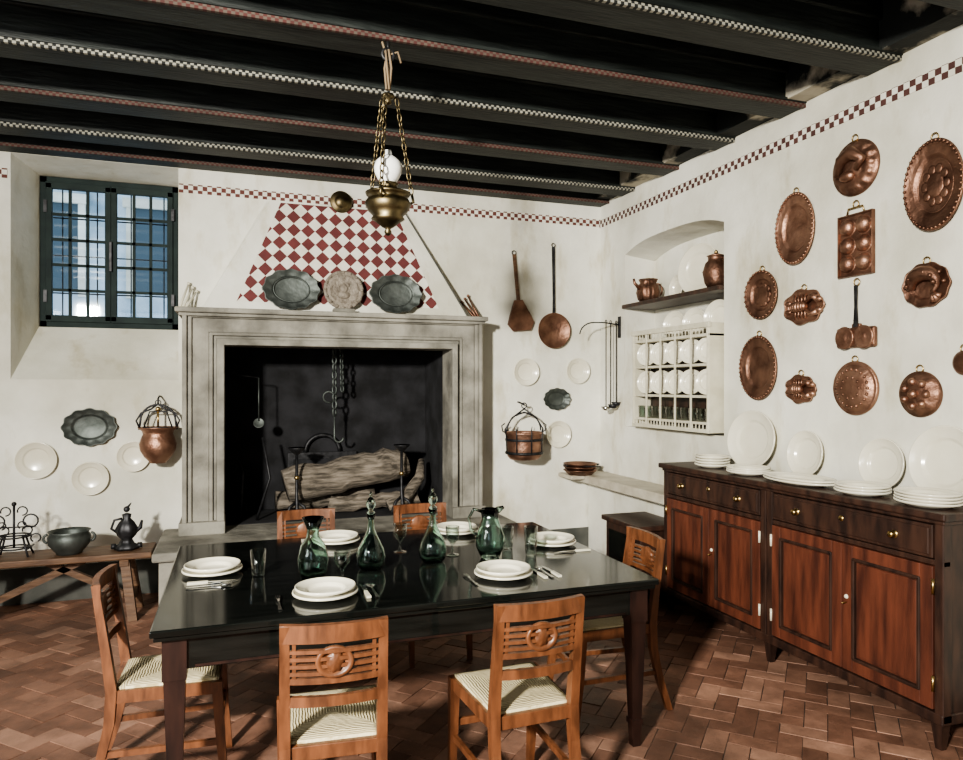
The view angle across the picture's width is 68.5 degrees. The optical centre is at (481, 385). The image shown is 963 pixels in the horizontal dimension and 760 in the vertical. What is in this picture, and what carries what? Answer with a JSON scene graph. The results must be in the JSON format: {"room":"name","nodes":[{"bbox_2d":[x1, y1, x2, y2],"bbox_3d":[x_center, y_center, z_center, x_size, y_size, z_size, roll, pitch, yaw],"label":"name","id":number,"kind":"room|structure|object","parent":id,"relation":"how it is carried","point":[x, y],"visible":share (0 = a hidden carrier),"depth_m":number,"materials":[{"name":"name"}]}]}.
{"room":"historic interior","nodes":[
{"label":"historic interior","id":0,"kind":"room"},
{"bbox_2d":[0,151,599,569],"bbox_3d":[-1.977,-0.200,6.285,7.400,3.700,0.770,0,0,-19],"label":"wall","id":1,"kind":"structure","parent":0,"point":[47,374],"depth_m":6.48,"materials":[{"name":"paint"}]},
{"bbox_2d":[14,442,56,478],"bbox_3d":[-3.377,0.564,5.363,0.280,0.280,0.037,0,0,-19],"label":"plate","id":2,"kind":"object","parent":1,"relation":"attached to","point":[34,460],"visible":1,"depth_m":5.37,"materials":[{"name":"beige ceramic"}]},
{"bbox_2d":[53,190,104,315],"bbox_3d":[-3.403,-1.121,5.984,0.381,1.041,0.012,0,0,-19],"label":"bars","id":3,"kind":"object","parent":1,"relation":"in","point":[62,218],"depth_m":5.98,"materials":[{"name":"metal"}]},
{"bbox_2d":[60,408,117,446],"bbox_3d":[-3.038,0.319,5.481,0.393,0.300,0.037,0,0,-19],"label":"platter","id":4,"kind":"object","parent":1,"relation":"attached to","point":[88,427],"visible":1,"depth_m":5.48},
{"bbox_2d":[71,462,108,494],"bbox_3d":[-3.032,0.715,5.483,0.260,0.260,0.037,0,0,-19],"label":"plate","id":5,"kind":"object","parent":1,"relation":"attached to","point":[88,478],"visible":1,"depth_m":5.49,"materials":[{"name":"beige ceramic"}]},
{"bbox_2d":[40,176,177,329],"bbox_3d":[-3.099,-1.095,5.918,1.040,1.230,0.105,0,0,-19],"label":"window","id":6,"kind":"structure","parent":1,"relation":"in","point":[111,190],"depth_m":5.89,"materials":[{"name":"wood"}]},
{"bbox_2d":[116,441,148,471],"bbox_3d":[-2.749,0.556,5.582,0.240,0.240,0.037,0,0,-19],"label":"plate","id":7,"kind":"object","parent":1,"relation":"attached to","point":[129,457],"visible":0.77,"depth_m":5.58,"materials":[{"name":"beige ceramic"}]},
{"bbox_2d":[118,196,166,317],"bbox_3d":[-2.943,-1.122,6.144,0.378,1.043,0.012,0,0,-19],"label":"bars","id":8,"kind":"object","parent":1,"relation":"in","point":[130,259],"depth_m":6.14,"materials":[{"name":"metal"}]},
{"bbox_2d":[135,395,179,463],"bbox_3d":[-2.528,0.337,5.526,0.294,0.527,0.294,0,0,8],"label":"bucket","id":9,"kind":"object","parent":1,"relation":"hanging from","point":[157,444],"visible":1,"depth_m":5.45,"materials":[{"name":"metal"}]},
{"bbox_2d":[225,372,263,427],"bbox_3d":[-2.016,0.122,6.024,0.316,0.473,0.055,0,0,-19],"label":"ladle","id":10,"kind":"object","parent":1,"relation":"hanging from","point":[258,422],"visible":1,"depth_m":6.06,"materials":[{"name":"grey metal"}]},
{"bbox_2d":[236,437,270,520],"bbox_3d":[-1.946,0.791,6.046,0.283,0.706,0.123,0,0,-19],"label":"iron","id":11,"kind":"object","parent":1,"relation":"in","point":[262,438],"visible":1,"depth_m":6.02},
{"bbox_2d":[0,527,588,605],"bbox_3d":[-1.942,1.515,5.881,6.600,0.270,0.015,0,0,-19],"label":"baseboard","id":12,"kind":"structure","parent":1,"relation":"attached to","point":[64,587],"depth_m":5.44,"materials":[{"name":"paint"}]},
{"bbox_2d":[287,447,306,509],"bbox_3d":[-1.591,0.838,6.090,0.226,0.616,0.150,0,0,-19],"label":"andiron","id":13,"kind":"object","parent":1,"relation":"in","point":[296,451],"visible":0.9,"depth_m":6.08,"materials":[{"name":"metal"}]},
{"bbox_2d":[0,168,599,226],"bbox_3d":[-1.944,-1.601,5.886,6.600,0.072,0.007,0,0,-19],"label":"trim","id":14,"kind":"structure","parent":1,"relation":"attached to","point":[183,188],"depth_m":6.20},
{"bbox_2d":[322,349,344,442],"bbox_3d":[-1.344,0.050,6.415,0.198,0.940,0.049,0,0,-19],"label":"chain","id":15,"kind":"object","parent":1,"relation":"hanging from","point":[334,394],"visible":0.91,"depth_m":6.42,"materials":[{"name":"grey metal"}]},
{"bbox_2d":[275,448,424,511],"bbox_3d":[-1.190,0.861,6.505,1.345,0.575,0.567,0,0,-19],"label":"firewood logs","id":16,"kind":"object","parent":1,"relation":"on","point":[335,483],"visible":0.89,"depth_m":6.40,"materials":[{"name":"brown wood"}]},
{"bbox_2d":[391,444,410,513],"bbox_3d":[-0.723,0.838,6.393,0.226,0.616,0.150,0,0,-19],"label":"andiron","id":17,"kind":"object","parent":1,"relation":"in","point":[401,447],"visible":0.95,"depth_m":6.38,"materials":[{"name":"metal"}]},
{"bbox_2d":[507,250,533,330],"bbox_3d":[0.370,-0.894,6.661,0.259,0.764,0.035,0,0,-19],"label":"shovel","id":18,"kind":"object","parent":1,"relation":"attached to","point":[520,318],"visible":1,"depth_m":6.65,"materials":[{"name":"orange metal"}]},
{"bbox_2d":[501,401,546,460],"bbox_3d":[0.391,0.406,6.479,0.362,0.527,0.363,0,0,18],"label":"cauldron","id":19,"kind":"object","parent":1,"relation":"hanging from","point":[520,445],"visible":1,"depth_m":6.35,"materials":[{"name":"metal"}]},
{"bbox_2d":[514,358,538,385],"bbox_3d":[0.422,-0.133,6.686,0.260,0.260,0.037,0,0,-19],"label":"plate","id":20,"kind":"object","parent":1,"relation":"attached to","point":[526,370],"visible":1,"depth_m":6.69,"materials":[{"name":"beige ceramic"}]},
{"bbox_2d":[538,243,570,347],"bbox_3d":[0.690,-0.866,6.775,0.340,1.012,0.050,0,0,-19],"label":"frying pan","id":21,"kind":"object","parent":1,"relation":"attached to","point":[554,330],"visible":1,"depth_m":6.78,"materials":[{"name":"orange metal"}]},
{"bbox_2d":[543,388,570,409],"bbox_3d":[0.722,0.125,6.791,0.290,0.217,0.037,0,0,-19],"label":"platter","id":22,"kind":"object","parent":1,"relation":"attached to","point":[557,398],"visible":1,"depth_m":6.80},
{"bbox_2d":[546,421,570,447],"bbox_3d":[0.736,0.463,6.796,0.260,0.260,0.037,0,0,-19],"label":"plate","id":23,"kind":"object","parent":1,"relation":"attached to","point":[558,433],"visible":1,"depth_m":6.80,"materials":[{"name":"beige ceramic"}]},
{"bbox_2d":[567,358,589,383],"bbox_3d":[0.934,-0.146,6.865,0.250,0.250,0.037,0,0,-19],"label":"plate","id":24,"kind":"object","parent":1,"relation":"attached to","point":[578,369],"visible":1,"depth_m":6.87,"materials":[{"name":"beige ceramic"}]},
{"bbox_2d":[0,134,609,206],"bbox_3d":[-1.914,-1.902,5.800,6.600,0.293,0.177,0,0,-19],"label":"ceiling beam","id":25,"kind":"structure","parent":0,"point":[8,143],"depth_m":5.81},
{"bbox_2d":[0,101,634,195],"bbox_3d":[-1.768,-1.902,5.380,6.600,0.293,0.235,0,0,-19],"label":"ceiling beam","id":26,"kind":"structure","parent":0,"point":[18,119],"depth_m":5.39,"materials":[{"name":"wood"}]},
{"bbox_2d":[0,57,679,175],"bbox_3d":[-1.547,-1.902,4.748,6.600,0.293,0.235,0,0,-19],"label":"ceiling beam","id":27,"kind":"structure","parent":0,"point":[21,81],"depth_m":4.79,"materials":[{"name":"wood"}]},
{"bbox_2d":[0,0,735,150],"bbox_3d":[-1.324,-1.902,4.106,6.600,0.293,0.235,0,0,-19],"label":"ceiling beam","id":28,"kind":"structure","parent":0,"point":[28,31],"depth_m":4.17,"materials":[{"name":"wood"}]},
{"bbox_2d":[14,0,806,118],"bbox_3d":[-1.103,-1.902,3.473,6.600,0.293,0.235,0,0,-19],"label":"ceiling beam","id":29,"kind":"structure","parent":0,"point":[457,34],"depth_m":3.82,"materials":[{"name":"wood"}]},
{"bbox_2d":[0,592,962,759],"bbox_3d":[-0.711,1.709,2.347,7.200,0.122,8.700,0,0,-19],"label":"floor","id":30,"kind":"structure","parent":0,"point":[728,702],"depth_m":3.68,"materials":[{"name":"ceramic"}]},
{"bbox_2d":[0,542,156,621],"bbox_3d":[-3.003,1.413,4.958,1.290,0.475,0.380,0,0,-19],"label":"bench","id":31,"kind":"object","parent":30,"relation":"on","point":[131,591],"visible":0.91,"depth_m":4.96,"materials":[{"name":"brown wood"}]},
{"bbox_2d":[0,502,40,556],"bbox_3d":[-3.221,0.986,4.872,0.330,0.376,0.212,0,0,-19],"label":"trivet","id":32,"kind":"object","parent":31,"relation":"on","point":[24,546],"visible":1,"depth_m":4.87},
{"bbox_2d":[42,527,95,555],"bbox_3d":[-2.894,1.094,4.965,0.269,0.160,0.269,0,0,21],"label":"pot","id":33,"kind":"object","parent":31,"relation":"on","point":[67,541],"visible":1,"depth_m":4.89,"materials":[{"name":"grey metal"}]},
{"bbox_2d":[110,503,142,550],"bbox_3d":[-2.560,1.008,5.102,0.175,0.332,0.176,0,0,24],"label":"coffee pot","id":34,"kind":"object","parent":31,"relation":"on","point":[126,529],"visible":1,"depth_m":5.07,"materials":[{"name":"metal"}]},
{"bbox_2d":[91,563,232,759],"bbox_3d":[-1.351,1.214,2.987,0.553,0.873,0.400,0,0,-17],"label":"dining chair","id":35,"kind":"object","parent":30,"relation":"on","point":[138,679],"visible":0.86,"depth_m":2.87,"materials":[{"name":"brown wood"}]},
{"bbox_2d":[277,508,347,682],"bbox_3d":[-1.030,1.214,4.235,0.400,0.873,0.553,0,0,-19],"label":"dining chair","id":36,"kind":"object","parent":30,"relation":"on","point":[301,530],"visible":0.28,"depth_m":4.43,"materials":[{"name":"brown wood"}]},
{"bbox_2d":[277,615,387,759],"bbox_3d":[-0.538,1.214,2.546,0.400,0.873,0.553,0,0,-14],"label":"dining chair","id":37,"kind":"object","parent":30,"relation":"on","point":[330,723],"visible":1,"depth_m":2.36,"materials":[{"name":"brown wood"}]},
{"bbox_2d":[151,306,515,602],"bbox_3d":[-1.084,0.522,5.698,2.780,2.255,0.915,0,0,-19],"label":"fireplace","id":38,"kind":"object","parent":30,"relation":"on","point":[206,331],"visible":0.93,"depth_m":5.68,"materials":[{"name":"stone"}]},
{"bbox_2d":[179,282,198,306],"bbox_3d":[-2.337,-0.722,5.637,0.081,0.237,0.198,0,0,3],"label":"tools","id":39,"kind":"object","parent":38,"relation":"on","point":[181,303],"visible":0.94,"depth_m":5.63,"materials":[{"name":"beige paint"}]},
{"bbox_2d":[262,269,320,309],"bbox_3d":[-1.541,-0.784,5.733,0.466,0.340,0.061,0,0,-18],"label":"platter","id":40,"kind":"object","parent":38,"relation":"on","point":[291,289],"visible":1,"depth_m":5.74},
{"bbox_2d":[288,433,356,508],"bbox_3d":[-1.502,0.793,6.684,0.640,0.700,0.048,0,0,-19],"label":"fireback","id":41,"kind":"object","parent":38,"relation":"in","point":[305,456],"visible":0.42,"depth_m":6.66,"materials":[{"name":"metal"}]},
{"bbox_2d":[203,201,467,315],"bbox_3d":[-1.198,-1.079,6.024,2.240,0.942,0.225,0,0,-19],"label":"hood","id":42,"kind":"object","parent":38,"relation":"on","point":[320,241],"visible":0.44,"depth_m":6.00,"materials":[{"name":"paint"}]},
{"bbox_2d":[330,191,351,212],"bbox_3d":[-1.204,-1.585,6.072,0.190,0.190,0.050,0,0,-19],"label":"disc","id":43,"kind":"object","parent":42,"relation":"attached to","point":[340,201],"visible":1,"depth_m":6.07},
{"bbox_2d":[323,271,363,311],"bbox_3d":[-1.142,-0.782,5.863,0.330,0.358,0.083,0,0,-19],"label":"medallion","id":44,"kind":"object","parent":38,"relation":"on","point":[343,290],"visible":1,"depth_m":5.86,"materials":[{"name":"stone"}]},
{"bbox_2d":[369,274,422,313],"bbox_3d":[-0.729,-0.784,6.016,0.466,0.340,0.061,0,0,-18],"label":"platter","id":45,"kind":"object","parent":38,"relation":"on","point":[395,293],"visible":1,"depth_m":6.02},
{"bbox_2d":[460,294,479,316],"bbox_3d":[-0.102,-0.722,6.415,0.081,0.236,0.198,0,0,-42],"label":"tools","id":46,"kind":"object","parent":38,"relation":"on","point":[472,313],"visible":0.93,"depth_m":6.42,"materials":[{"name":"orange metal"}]},
{"bbox_2d":[149,522,658,759],"bbox_3d":[-0.424,1.262,3.537,2.105,0.775,1.440,0,0,-19],"label":"dining table","id":47,"kind":"object","parent":30,"relation":"on","point":[239,621],"visible":0.85,"depth_m":3.03,"materials":[{"name":"wood"}]},
{"bbox_2d":[181,557,242,577],"bbox_3d":[-1.259,0.851,3.310,0.270,0.045,0.270,0,0,-19],"label":"dinner plate","id":48,"kind":"object","parent":47,"relation":"on","point":[210,566],"visible":1,"depth_m":3.31,"materials":[{"name":"beige ceramic"}]},
{"bbox_2d":[186,579,237,588],"bbox_3d":[-1.182,0.867,3.105,0.210,0.013,0.097,0,0,-19],"label":"cutlery","id":49,"kind":"object","parent":47,"relation":"on","point":[223,582],"visible":1,"depth_m":3.10,"materials":[{"name":"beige metal"}]},
{"bbox_2d":[250,548,265,576],"bbox_3d":[-1.030,0.815,3.263,0.072,0.120,0.072,0,0,-19],"label":"drinking glass","id":50,"kind":"object","parent":47,"relation":"on","point":[264,550],"visible":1,"depth_m":3.25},
{"bbox_2d":[297,515,328,579],"bbox_3d":[-0.769,0.737,3.227,0.140,0.275,0.140,0,0,-19],"label":"glass carafe","id":51,"kind":"object","parent":47,"relation":"on","point":[312,559],"visible":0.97,"depth_m":3.18,"materials":[{"name":"green"}]},
{"bbox_2d":[292,577,357,601],"bbox_3d":[-0.651,0.851,2.950,0.270,0.045,0.270,0,0,-19],"label":"dinner plate","id":52,"kind":"object","parent":47,"relation":"on","point":[319,589],"visible":1,"depth_m":2.95,"materials":[{"name":"beige ceramic"}]},
{"bbox_2d":[319,530,359,545],"bbox_3d":[-0.815,0.851,3.952,0.270,0.045,0.270,0,0,-19],"label":"dinner plate","id":53,"kind":"object","parent":47,"relation":"on","point":[329,537],"visible":0.84,"depth_m":3.98,"materials":[{"name":"beige ceramic"}]},
{"bbox_2d":[356,491,385,570],"bbox_3d":[-0.529,0.687,3.384,0.140,0.375,0.140,0,0,-19],"label":"glass decanter","id":54,"kind":"object","parent":47,"relation":"on","point":[370,556],"visible":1,"depth_m":3.35,"materials":[{"name":"green"}]},
{"bbox_2d":[419,487,446,563],"bbox_3d":[-0.243,0.687,3.526,0.140,0.375,0.140,0,0,-19],"label":"glass decanter","id":55,"kind":"object","parent":47,"relation":"on","point":[432,548],"visible":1,"depth_m":3.49,"materials":[{"name":"green"}]},
{"bbox_2d":[437,521,477,535],"bbox_3d":[-0.151,0.851,4.204,0.270,0.045,0.270,0,0,-19],"label":"dinner plate","id":56,"kind":"object","parent":47,"relation":"on","point":[463,526],"visible":0.82,"depth_m":4.22,"materials":[{"name":"beige ceramic"}]},
{"bbox_2d":[468,505,504,559],"bbox_3d":[0.034,0.740,3.595,0.170,0.269,0.150,0,0,-25],"label":"glass jug","id":57,"kind":"object","parent":47,"relation":"on","point":[490,537],"visible":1,"depth_m":3.56,"materials":[{"name":"green"}]},
{"bbox_2d":[474,559,532,580],"bbox_3d":[0.100,0.851,3.254,0.270,0.045,0.270,0,0,-19],"label":"dinner plate","id":58,"kind":"object","parent":47,"relation":"on","point":[501,569],"visible":1,"depth_m":3.26,"materials":[{"name":"beige ceramic"}]},
{"bbox_2d":[524,526,537,556],"bbox_3d":[0.255,0.799,3.647,0.072,0.150,0.072,0,0,-19],"label":"drinking glass","id":59,"kind":"object","parent":47,"relation":"on","point":[525,527],"visible":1,"depth_m":3.63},
{"bbox_2d":[531,566,561,578],"bbox_3d":[0.293,0.867,3.316,0.092,0.013,0.210,0,0,-19],"label":"knife","id":60,"kind":"object","parent":47,"relation":"on","point":[542,575],"visible":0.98,"depth_m":3.27,"materials":[{"name":"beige metal"}]},
{"bbox_2d":[527,531,575,547],"bbox_3d":[0.388,0.851,3.905,0.270,0.045,0.270,0,0,-19],"label":"dinner plate","id":61,"kind":"object","parent":47,"relation":"on","point":[549,539],"visible":0.95,"depth_m":3.91,"materials":[{"name":"beige ceramic"}]},
{"bbox_2d":[393,502,472,667],"bbox_3d":[-0.331,1.214,4.458,0.400,0.873,0.553,0,0,-20],"label":"dining chair","id":62,"kind":"object","parent":30,"relation":"on","point":[418,522],"visible":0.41,"depth_m":4.64,"materials":[{"name":"brown wood"}]},
{"bbox_2d":[448,594,584,759],"bbox_3d":[0.137,1.214,2.771,0.400,0.873,0.553,0,0,-21],"label":"dining chair","id":63,"kind":"object","parent":30,"relation":"on","point":[500,697],"visible":1,"depth_m":2.62,"materials":[{"name":"brown wood"}]},
{"bbox_2d":[547,526,672,723],"bbox_3d":[0.662,1.214,3.691,0.553,0.873,0.400,0,0,-16],"label":"dining chair","id":64,"kind":"object","parent":30,"relation":"on","point":[610,627],"visible":0.64,"depth_m":3.58,"materials":[{"name":"brown wood"}]},
{"bbox_2d":[558,471,663,554],"bbox_3d":[1.211,1.240,6.140,0.466,0.820,1.560,0,0,-19],"label":"stone ledge","id":65,"kind":"object","parent":30,"relation":"on","point":[609,493],"visible":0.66,"depth_m":6.38,"materials":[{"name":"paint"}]},
{"bbox_2d":[563,461,599,475],"bbox_3d":[0.965,0.776,6.624,0.407,0.108,0.320,0,0,28],"label":"pans","id":66,"kind":"object","parent":65,"relation":"on","point":[576,468],"visible":1,"depth_m":6.54,"materials":[{"name":"metal"}]},
{"bbox_2d":[601,511,681,601],"bbox_3d":[1.270,1.350,5.589,0.415,0.600,0.580,0,0,-19],"label":"wooden chest","id":67,"kind":"object","parent":30,"relation":"on","point":[616,523],"visible":0.36,"depth_m":5.55,"materials":[{"name":"brown wood"}]},
{"bbox_2d":[658,461,962,750],"bbox_3d":[1.872,1.110,4.258,0.424,1.080,2.250,0,0,-19],"label":"sideboard","id":68,"kind":"object","parent":30,"relation":"on","point":[867,592],"visible":1,"depth_m":3.74,"materials":[{"name":"brown wood"}]},
{"bbox_2d":[694,454,729,467],"bbox_3d":[1.613,0.526,4.946,0.240,0.083,0.240,0,0,-19],"label":"plate stack","id":69,"kind":"object","parent":68,"relation":"on","point":[702,460],"visible":0.99,"depth_m":4.87,"materials":[{"name":"beige ceramic"}]},
{"bbox_2d":[726,464,770,475],"bbox_3d":[1.714,0.541,4.536,0.270,0.053,0.280,0,0,-19],"label":"plate stack","id":70,"kind":"object","parent":68,"relation":"on","point":[737,469],"visible":0.93,"depth_m":4.47,"materials":[{"name":"beige ceramic"}]},
{"bbox_2d":[727,410,774,464],"bbox_3d":[1.849,0.365,4.848,0.082,0.397,0.470,0,0,-19],"label":"platter","id":71,"kind":"object","parent":68,"relation":"on","point":[751,435],"visible":0.91,"depth_m":4.87,"materials":[{"name":"beige ceramic"}]},
{"bbox_2d":[763,471,837,486],"bbox_3d":[1.849,0.546,4.117,0.280,0.043,0.500,0,0,-19],"label":"plate stack","id":72,"kind":"object","parent":68,"relation":"on","point":[790,478],"visible":0.97,"depth_m":4.10,"materials":[{"name":"beige ceramic"}]},
{"bbox_2d":[786,430,822,473],"bbox_3d":[2.015,0.420,4.397,0.070,0.288,0.290,0,0,-19],"label":"plate","id":73,"kind":"object","parent":68,"relation":"on","point":[804,454],"visible":0.94,"depth_m":4.42,"materials":[{"name":"beige ceramic"}]},
{"bbox_2d":[833,480,891,496],"bbox_3d":[1.994,0.539,3.701,0.260,0.057,0.280,0,0,-19],"label":"plate stack","id":74,"kind":"object","parent":68,"relation":"on","point":[848,487],"visible":1,"depth_m":3.64,"materials":[{"name":"beige ceramic"}]},
{"bbox_2d":[858,438,904,485],"bbox_3d":[2.196,0.425,3.878,0.068,0.278,0.290,0,0,-19],"label":"plate","id":75,"kind":"object","parent":68,"relation":"on","point":[881,460],"visible":0.89,"depth_m":3.89,"materials":[{"name":"beige ceramic"}]},
{"bbox_2d":[893,487,962,508],"bbox_3d":[2.115,0.532,3.352,0.260,0.071,0.300,0,0,-19],"label":"plate stack","id":76,"kind":"object","parent":68,"relation":"on","point":[921,497],"visible":1,"depth_m":3.28,"materials":[{"name":"beige ceramic"}]},
{"bbox_2d":[908,425,962,492],"bbox_3d":[2.310,0.380,3.531,0.079,0.367,0.380,0,0,-19],"label":"platter","id":77,"kind":"object","parent":68,"relation":"on","point":[935,458],"visible":0.84,"depth_m":3.57,"materials":[{"name":"beige ceramic"}]},
{"bbox_2d":[466,0,902,75],"bbox_3d":[-0.880,-1.902,2.831,6.600,0.293,0.235,0,0,-19],"label":"ceiling beam","id":78,"kind":"structure","parent":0,"point":[839,35],"depth_m":3.57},
{"bbox_2d":[600,24,962,490],"bbox_3d":[2.641,-0.200,3.514,0.500,3.700,8.700,0,0,-19],"label":"wall","id":79,"kind":"structure","parent":0,"point":[735,212],"depth_m":4.42,"materials":[{"name":"paint"}]},
{"bbox_2d":[579,316,620,410],"bbox_3d":[1.115,-0.210,6.546,0.422,0.880,0.144,0,0,-19],"label":"wall bracket","id":80,"kind":"object","parent":79,"relation":"attached to","point":[614,404],"visible":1,"depth_m":6.58,"materials":[{"name":"metal"}]},
{"bbox_2d":[622,285,723,309],"bbox_3d":[1.688,-0.728,5.914,0.359,0.035,1.390,0,0,-19],"label":"niche shelf","id":81,"kind":"object","parent":79,"relation":"attached to","point":[713,292],"visible":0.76,"depth_m":5.86,"materials":[{"name":"brown wood"}]},
{"bbox_2d":[633,278,662,300],"bbox_3d":[1.493,-0.852,6.344,0.236,0.212,0.216,0,0,23],"label":"pot","id":82,"kind":"object","parent":81,"relation":"on","point":[648,288],"visible":0.81,"depth_m":6.27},
{"bbox_2d":[669,275,682,294],"bbox_3d":[1.706,-0.860,6.174,0.058,0.219,0.200,0,0,-19],"label":"plate","id":83,"kind":"object","parent":81,"relation":"on","point":[674,287],"visible":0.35,"depth_m":6.22,"materials":[{"name":"beige ceramic"}]},
{"bbox_2d":[678,243,715,291],"bbox_3d":[1.793,-0.964,5.833,0.072,0.428,0.420,0,0,-35],"label":"platter","id":84,"kind":"object","parent":81,"relation":"on","point":[691,266],"visible":0.57,"depth_m":5.89,"materials":[{"name":"beige ceramic"}]},
{"bbox_2d":[702,250,723,286],"bbox_3d":[1.788,-0.891,5.388,0.208,0.290,0.208,0,0,27],"label":"jar","id":85,"kind":"object","parent":81,"relation":"on","point":[713,271],"visible":0.77,"depth_m":5.32,"materials":[{"name":"gold metal"}]},
{"bbox_2d":[631,321,723,433],"bbox_3d":[1.630,-0.062,5.746,0.302,0.825,1.080,0,0,-19],"label":"plate rack","id":86,"kind":"object","parent":79,"relation":"on","point":[713,402],"visible":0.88,"depth_m":5.60,"materials":[{"name":"beige paint"}]},
{"bbox_2d":[637,337,706,394],"bbox_3d":[1.569,-0.152,5.718,0.121,0.437,1.038,0,0,-19],"label":"plates","id":87,"kind":"object","parent":86,"relation":"in","point":[699,348],"visible":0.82,"depth_m":5.71,"materials":[{"name":"beige ceramic"}]},
{"bbox_2d":[663,311,683,336],"bbox_3d":[1.641,-0.518,6.001,0.056,0.239,0.240,0,0,-34],"label":"plate","id":88,"kind":"object","parent":86,"relation":"on","point":[674,318],"visible":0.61,"depth_m":6.03,"materials":[{"name":"beige ceramic"}]},
{"bbox_2d":[682,307,703,334],"bbox_3d":[1.733,-0.518,5.736,0.056,0.239,0.240,0,0,-34],"label":"plate","id":89,"kind":"object","parent":86,"relation":"on","point":[694,315],"visible":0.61,"depth_m":5.76,"materials":[{"name":"beige ceramic"}]},
{"bbox_2d":[703,299,723,327],"bbox_3d":[1.830,-0.533,5.453,0.059,0.269,0.270,0,0,-33],"label":"plate","id":90,"kind":"object","parent":86,"relation":"on","point":[714,312],"visible":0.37,"depth_m":5.50,"materials":[{"name":"beige ceramic"}]},
{"bbox_2d":[739,330,776,399],"bbox_3d":[1.889,-0.143,4.831,0.039,0.476,0.360,0,0,-19],"label":"platter","id":91,"kind":"object","parent":79,"relation":"attached to","point":[758,362],"visible":1,"depth_m":4.84,"materials":[{"name":"gold metal"}]},
{"bbox_2d":[744,265,776,318],"bbox_3d":[1.900,-0.637,4.804,0.043,0.366,0.312,0,0,-19],"label":"platter","id":92,"kind":"object","parent":79,"relation":"attached to","point":[760,297],"visible":1,"depth_m":4.81,"materials":[{"name":"gold metal"}]},
{"bbox_2d":[595,0,962,199],"bbox_3d":[2.411,-1.919,3.185,0.148,0.259,7.630,0,0,-19],"label":"ceiling beam","id":93,"kind":"structure","parent":79,"relation":"attached to","point":[905,25],"depth_m":4.13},
{"bbox_2d":[600,56,962,227],"bbox_3d":[2.452,-1.593,3.289,0.007,0.072,7.800,0,0,-19],"label":"trim","id":94,"kind":"structure","parent":79,"relation":"attached to","point":[954,67],"depth_m":4.42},
{"bbox_2d":[774,187,814,264],"bbox_3d":[2.000,-1.023,4.513,0.039,0.496,0.332,0,0,-19],"label":"platter","id":95,"kind":"object","parent":79,"relation":"attached to","point":[795,220],"visible":1,"depth_m":4.52,"materials":[{"name":"gold metal"}]},
{"bbox_2d":[785,370,816,403],"bbox_3d":[2.003,0.004,4.464,0.065,0.217,0.255,0,0,-19],"label":"mold","id":96,"kind":"object","parent":79,"relation":"attached to","point":[800,388],"depth_m":4.45,"materials":[{"name":"gold metal"}]},
{"bbox_2d":[784,284,824,324],"bbox_3d":[2.012,-0.515,4.439,0.065,0.258,0.337,0,0,-19],"label":"mold","id":97,"kind":"object","parent":79,"relation":"attached to","point":[803,306],"depth_m":4.43,"materials":[{"name":"gold metal"}]},
{"bbox_2d":[837,200,874,278],"bbox_3d":[2.147,-0.855,4.076,0.053,0.438,0.244,0,0,-19],"label":"pan","id":98,"kind":"object","parent":79,"relation":"attached to","point":[856,231],"visible":1,"depth_m":4.07,"materials":[{"name":"gold metal"}]},
{"bbox_2d":[833,355,878,414],"bbox_3d":[2.143,-0.005,4.082,0.056,0.347,0.313,0,0,-19],"label":"mold","id":99,"kind":"object","parent":79,"relation":"attached to","point":[855,384],"depth_m":4.04,"materials":[{"name":"gold metal"}]},
{"bbox_2d":[835,278,876,348],"bbox_3d":[2.151,-0.419,4.071,0.048,0.410,0.270,0,0,-19],"label":"pan","id":100,"kind":"object","parent":79,"relation":"attached to","point":[859,335],"visible":1,"depth_m":4.06,"materials":[{"name":"metal"}]},
{"bbox_2d":[833,134,879,195],"bbox_3d":[2.117,-1.280,4.073,0.110,0.356,0.320,0,0,-19],"label":"mold","id":101,"kind":"object","parent":79,"relation":"attached to","point":[856,167],"depth_m":4.03,"materials":[{"name":"gold metal"}]},
{"bbox_2d":[899,364,942,416],"bbox_3d":[2.264,0.024,3.690,0.086,0.276,0.240,0,0,-19],"label":"mold","id":102,"kind":"object","parent":79,"relation":"attached to","point":[920,392],"depth_m":3.66,"materials":[{"name":"gold metal"}]},
{"bbox_2d":[901,256,951,307],"bbox_3d":[2.284,-0.541,3.655,0.080,0.262,0.278,0,0,-19],"label":"mold","id":103,"kind":"object","parent":79,"relation":"attached to","point":[926,284],"depth_m":3.64,"materials":[{"name":"gold metal"}]},
{"bbox_2d":[902,132,962,230],"bbox_3d":[2.313,-1.048,3.618,0.043,0.505,0.332,0,0,-19],"label":"platter","id":104,"kind":"object","parent":79,"relation":"attached to","point":[932,192],"visible":1,"depth_m":3.62,"materials":[{"name":"gold metal"}]},
{"bbox_2d":[952,344,962,374],"bbox_3d":[2.369,-0.131,3.472,0.030,0.156,0.124,0,0,-19],"label":"mold","id":105,"kind":"object","parent":79,"relation":"attached to","point":[957,362],"depth_m":3.48,"materials":[{"name":"gold metal"}]},
{"bbox_2d":[918,0,962,10],"bbox_3d":[-0.656,-1.902,2.188,6.600,0.293,0.235,0,0,-19],"label":"ceiling beam","id":106,"kind":"structure","parent":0,"point":[953,4],"depth_m":3.26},
{"bbox_3d":[-0.617,-2.121,2.379,7.400,0.158,8.700,0,0,-19],"label":"ceiling","id":107,"kind":"structure","parent":0,"visible":0},
{"bbox_2d":[365,41,414,235],"bbox_3d":[-0.464,-1.265,3.605,0.260,0.990,0.249,0,0,-19],"label":"oil lamp","id":108,"kind":"object","parent":107,"relation":"hanging from","point":[387,204],"visible":1,"depth_m":3.56,"materials":[{"name":"metal"}]},
{"label":"outside","id":109,"kind":"structure","parent":0,"visible":0},
{"bbox_2d":[53,189,166,317],"bbox_3d":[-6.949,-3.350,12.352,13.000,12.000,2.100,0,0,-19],"label":"window glass","id":110,"kind":"object","parent":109,"point":[78,198],"visible":0.06,"depth_m":11.60,"materials":[{"name":"blue"}]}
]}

